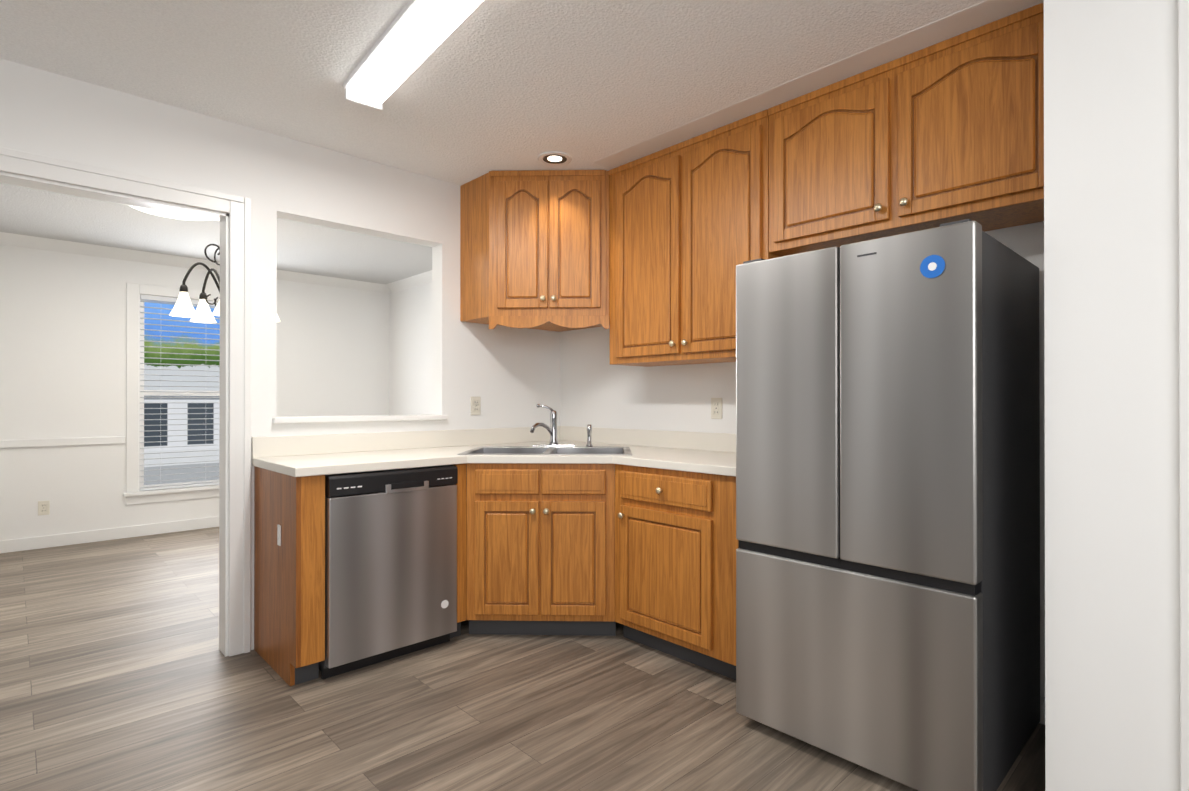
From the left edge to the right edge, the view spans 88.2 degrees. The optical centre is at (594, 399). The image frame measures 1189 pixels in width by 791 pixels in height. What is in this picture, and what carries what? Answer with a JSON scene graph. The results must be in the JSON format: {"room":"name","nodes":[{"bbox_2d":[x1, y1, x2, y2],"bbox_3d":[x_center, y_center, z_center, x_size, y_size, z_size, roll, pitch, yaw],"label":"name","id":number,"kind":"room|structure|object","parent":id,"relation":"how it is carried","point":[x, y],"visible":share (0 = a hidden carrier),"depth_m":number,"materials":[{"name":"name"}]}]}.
{"room":"kitchen","nodes":[
{"label":"kitchen","id":0,"kind":"room"},
{"bbox_2d":[0,58,555,649],"bbox_3d":[-1.922,-0.052,2.823,5.480,2.540,0.120,0,0,-44],"label":"wall","id":1,"kind":"structure","parent":0,"point":[332,351],"depth_m":4.29,"materials":[{"name":"white paint"}]},
{"bbox_2d":[38,500,49,514],"bbox_3d":[-4.534,0.895,5.048,0.072,0.116,0.010,0,0,-44],"label":"outlet","id":2,"kind":"object","parent":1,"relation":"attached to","point":[43,507],"visible":1,"depth_m":5.05,"materials":[{"name":"beige plastic"}]},
{"bbox_2d":[139,294,219,491],"bbox_3d":[-3.734,-0.057,5.878,1.040,1.770,0.085,0,0,-44],"label":"window","id":3,"kind":"structure","parent":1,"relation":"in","point":[141,411],"depth_m":5.54,"materials":[{"name":"white"}]},
{"bbox_2d":[140,294,219,490],"bbox_3d":[-3.716,-0.058,5.860,1.016,1.764,0.035,0,0,-44],"label":"window blinds","id":4,"kind":"object","parent":3,"relation":"attached to","point":[163,299],"visible":0.42,"depth_m":5.69,"materials":[{"name":"white plastic"}]},
{"bbox_2d":[471,397,480,414],"bbox_3d":[-0.746,0.042,3.850,0.072,0.116,0.010,0,0,-44],"label":"outlet","id":5,"kind":"object","parent":1,"relation":"attached to","point":[475,405],"visible":1,"depth_m":3.85,"materials":[{"name":"beige plastic"}]},
{"bbox_2d":[0,0,1043,283],"bbox_3d":[-1.217,-1.348,2.173,5.600,0.052,9.200,0,0,-44],"label":"ceiling","id":6,"kind":"structure","parent":0,"point":[486,86],"depth_m":2.48,"materials":[{"name":"white paint"}]},
{"bbox_2d":[129,205,208,220],"bbox_3d":[-2.822,-1.292,4.124,0.600,0.050,0.600,0,0,-44],"label":"flush ceiling light","id":7,"kind":"object","parent":6,"relation":"attached to","point":[167,214],"visible":0.17,"depth_m":4.24,"materials":[{"name":"white glass"}]},
{"bbox_2d":[170,262,219,322],"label":"chandelier","id":8,"kind":"object","parent":6,"relation":"hanging from","point":[183,307],"depth_m":4.33,"materials":[{"name":"white glass"}]},
{"bbox_2d":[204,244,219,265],"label":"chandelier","id":9,"kind":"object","parent":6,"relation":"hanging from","point":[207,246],"depth_m":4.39,"materials":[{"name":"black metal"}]},
{"bbox_2d":[343,0,483,110],"bbox_3d":[-0.595,-1.288,2.145,0.170,0.070,1.240,0,0,-40],"label":"ceiling fixture","id":10,"kind":"object","parent":6,"relation":"attached to","point":[415,35],"visible":1,"depth_m":2.21,"materials":[{"name":"white plastic"}]},
{"bbox_2d":[538,151,571,165],"bbox_3d":[-0.218,-1.316,3.357,0.188,0.008,0.188,0,0,-44],"label":"recessed light","id":11,"kind":"object","parent":6,"relation":"in","point":[554,158],"visible":1,"depth_m":3.35,"materials":[{"name":"white"}]},
{"bbox_2d":[0,527,1044,790],"bbox_3d":[-1.217,1.241,2.165,5.600,0.050,9.200,0,0,-44],"label":"floor","id":12,"kind":"structure","parent":0,"point":[118,671],"depth_m":2.39,"materials":[{"name":"brown wood"}]},
{"bbox_2d":[254,464,465,685],"bbox_3d":[-1.149,0.772,3.050,0.827,0.895,0.608,0,0,-44],"label":"base cabinet","id":13,"kind":"object","parent":12,"relation":"on","point":[289,610],"visible":0.69,"depth_m":2.64,"materials":[{"name":"brown wood"}]},
{"bbox_2d":[277,524,280,545],"bbox_3d":[-1.387,0.598,2.695,0.009,0.090,0.036,0,0,-44],"label":"light switch","id":14,"kind":"object","parent":13,"relation":"attached to","point":[278,534],"visible":0.98,"depth_m":2.69,"materials":[{"name":"white"}]},
{"bbox_2d":[319,465,457,679],"bbox_3d":[-1.107,0.773,3.038,0.622,0.891,0.608,0,0,-44],"label":"dishwasher","id":15,"kind":"object","parent":12,"relation":"on","point":[390,564],"visible":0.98,"depth_m":2.79,"materials":[{"name":"grey metal"}]},
{"bbox_2d":[466,463,615,635],"bbox_3d":[-0.263,0.773,3.525,1.136,0.895,1.136,0,0,-44],"label":"base cabinet","id":16,"kind":"object","parent":12,"relation":"on","point":[540,549],"visible":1,"depth_m":3.08,"materials":[{"name":"brown wood"}]},
{"bbox_2d":[252,430,487,476],"bbox_3d":[-0.903,0.254,3.134,1.320,0.139,0.828,0,0,-44],"label":"countertop","id":17,"kind":"structure","parent":16,"relation":"on","point":[329,454],"depth_m":3.10,"materials":[{"name":"white laminate"}]},
{"bbox_2d":[460,426,735,476],"bbox_3d":[0.027,0.254,3.211,1.156,0.139,1.998,0,0,-44],"label":"countertop","id":18,"kind":"structure","parent":16,"relation":"on","point":[698,452],"depth_m":3.41,"materials":[{"name":"white laminate"}]},
{"bbox_2d":[457,446,631,486],"bbox_3d":[-0.246,0.367,3.382,0.890,0.174,0.550,0,0,1],"label":"sink","id":19,"kind":"object","parent":18,"relation":"in","point":[531,450],"visible":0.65,"depth_m":3.58,"materials":[{"name":"silver metal"}]},
{"bbox_2d":[530,404,592,446],"bbox_3d":[-0.234,0.154,3.581,0.376,0.253,0.274,0,0,-44],"label":"faucet","id":20,"kind":"object","parent":18,"relation":"on","point":[552,431],"visible":1,"depth_m":3.60,"materials":[{"name":"silver metal"}]},
{"bbox_2d":[615,464,737,679],"bbox_3d":[0.593,0.771,2.970,0.660,0.895,0.867,0,0,-44],"label":"base cabinet","id":21,"kind":"object","parent":12,"relation":"on","point":[676,543],"visible":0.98,"depth_m":2.78,"materials":[{"name":"brown wood"}]},
{"bbox_2d":[736,219,1039,790],"bbox_3d":[1.098,0.351,2.291,0.833,1.732,0.790,0,0,-44],"label":"refrigerator","id":22,"kind":"object","parent":12,"relation":"on","point":[887,510],"visible":1,"depth_m":1.95,"materials":[{"name":"grey metal"}]},
{"bbox_2d":[556,223,1031,433],"bbox_3d":[0.855,-0.050,3.261,0.150,2.540,3.050,0,0,-44],"label":"wall","id":23,"kind":"structure","parent":0,"point":[595,392],"depth_m":3.78,"materials":[{"name":"white paint"}]},
{"bbox_2d":[460,170,609,331],"bbox_3d":[-0.257,-0.860,3.756,0.821,0.912,0.821,0,0,-44],"label":"upper cabinet","id":24,"kind":"object","parent":23,"relation":"attached to","point":[534,249],"visible":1,"depth_m":3.52,"materials":[{"name":"brown wood"}]},
{"bbox_2d":[609,109,781,366],"bbox_3d":[0.534,-0.759,3.249,0.372,1.117,1.022,0,0,-44],"label":"upper cabinet","id":25,"kind":"object","parent":23,"relation":"attached to","point":[689,225],"visible":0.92,"depth_m":3.10,"materials":[{"name":"brown wood"}]},
{"bbox_2d":[711,398,721,418],"bbox_3d":[0.670,0.050,3.368,0.010,0.116,0.072,0,0,-44],"label":"outlet","id":26,"kind":"object","parent":23,"relation":"attached to","point":[716,408],"visible":1,"depth_m":3.36,"materials":[{"name":"beige plastic"}]},
{"bbox_2d":[768,2,1043,255],"bbox_3d":[1.266,-0.994,2.479,0.372,0.652,1.098,0,0,-44],"label":"upper cabinet","id":27,"kind":"object","parent":23,"relation":"attached to","point":[942,132],"visible":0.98,"depth_m":2.31,"materials":[{"name":"brown wood"}]},
{"bbox_2d":[1032,0,1180,790],"bbox_3d":[2.164,-0.058,0.802,0.120,2.540,2.560,0,0,-44],"label":"wall","id":28,"kind":"structure","parent":0,"point":[1098,246],"depth_m":1.59,"materials":[{"name":"white paint"}]},
{"bbox_2d":[0,0,1188,790],"bbox_3d":[-1.695,-0.053,2.498,5.360,2.540,7.625,0,0,-44],"label":"trim","id":29,"kind":"structure","parent":28,"relation":"attached to","point":[230,214],"depth_m":2.92,"materials":[{"name":"white"}]},
{"label":"outside","id":30,"kind":"structure","parent":0,"visible":0},
{"bbox_2d":[144,301,219,484],"bbox_3d":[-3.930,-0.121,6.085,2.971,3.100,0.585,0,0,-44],"label":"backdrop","id":31,"kind":"structure","parent":30,"point":[190,418],"depth_m":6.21,"materials":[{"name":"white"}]}
]}

